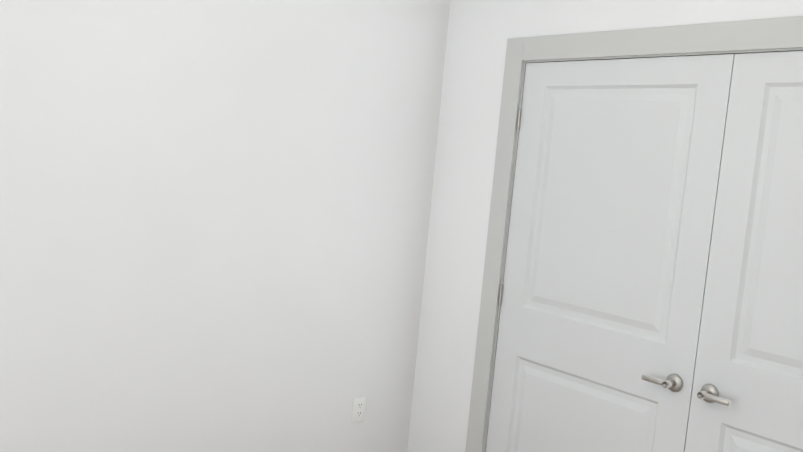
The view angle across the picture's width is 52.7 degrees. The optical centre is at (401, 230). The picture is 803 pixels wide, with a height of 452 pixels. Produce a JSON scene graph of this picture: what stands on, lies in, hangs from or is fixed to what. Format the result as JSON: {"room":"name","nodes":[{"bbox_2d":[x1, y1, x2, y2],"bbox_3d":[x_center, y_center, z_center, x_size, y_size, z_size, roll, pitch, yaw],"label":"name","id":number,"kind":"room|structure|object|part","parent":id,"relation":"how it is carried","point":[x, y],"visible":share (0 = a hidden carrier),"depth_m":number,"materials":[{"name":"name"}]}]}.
{"room":"empty bedroom","nodes":[
{"label":"empty bedroom","id":0,"kind":"room"},
{"bbox_2d":[0,0,450,451],"bbox_3d":[-0.790,-0.123,3.083,4.130,2.740,0.140,1,6,-40],"label":"wall","id":1,"kind":"structure","parent":0,"point":[214,220],"depth_m":3.07,"materials":[{"name":"paint"}]},
{"bbox_2d":[352,396,365,422],"bbox_3d":[-0.190,0.802,3.635,0.070,0.114,0.008,1,6,-40],"label":"electrical outlet","id":2,"kind":"object","parent":1,"relation":"attached to","point":[359,407],"visible":1,"depth_m":3.63,"materials":[{"name":"white plastic"}]},
{"bbox_2d":[407,0,802,451],"bbox_3d":[1.073,0.080,2.740,0.140,2.740,2.795,1,6,-40],"label":"wall","id":3,"kind":"structure","parent":0,"point":[480,33],"depth_m":3.57,"materials":[{"name":"paint"}]},
{"bbox_2d":[498,108,521,304],"bbox_3d":[0.417,0.274,3.407,0.012,1.570,0.011,1,6,-40],"label":"far closet door hinges","id":4,"kind":"object","parent":3,"relation":"attached to","point":[518,128],"visible":1,"depth_m":3.35,"materials":[{"name":"silver metal"}]},
{"bbox_2d":[486,54,734,451],"bbox_3d":[0.718,0.368,3.081,0.035,2.016,0.900,1,6,-40],"label":"closet door","id":5,"kind":"structure","parent":3,"relation":"in","point":[616,177],"depth_m":3.01,"materials":[{"name":"paint"}]},
{"bbox_2d":[641,374,730,405],"bbox_3d":[0.957,0.530,2.714,0.062,0.062,0.326,1,6,-40],"label":"door handle","id":6,"kind":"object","parent":5,"relation":"attached to","point":[708,393],"depth_m":2.74,"materials":[{"name":"silver metal"}]},
{"bbox_3d":[0.895,0.517,2.789,0.062,0.062,0.129,1,6,-40],"label":"closet door handle","id":7,"kind":"part","parent":6,"relation":"part of","materials":[{"name":"silver metal"}]},
{"bbox_3d":[1.020,0.542,2.639,0.062,0.062,0.129,1,6,-40],"label":"closet door handle","id":8,"kind":"part","parent":6,"relation":"part of","materials":[{"name":"silver metal"}]},
{"bbox_2d":[465,16,802,451],"bbox_3d":[1.040,0.381,2.759,0.157,2.133,2.010,1,6,-40],"label":"door frame","id":9,"kind":"structure","parent":3,"relation":"attached to","point":[769,33],"depth_m":3.31,"materials":[{"name":"grey paint"}]},
{"bbox_2d":[685,51,802,451],"bbox_3d":[1.291,0.481,2.391,0.035,2.016,0.900,1,6,-40],"label":"closet door","id":10,"kind":"structure","parent":3,"relation":"in","point":[749,362],"depth_m":2.58,"materials":[{"name":"paint"}]}
]}

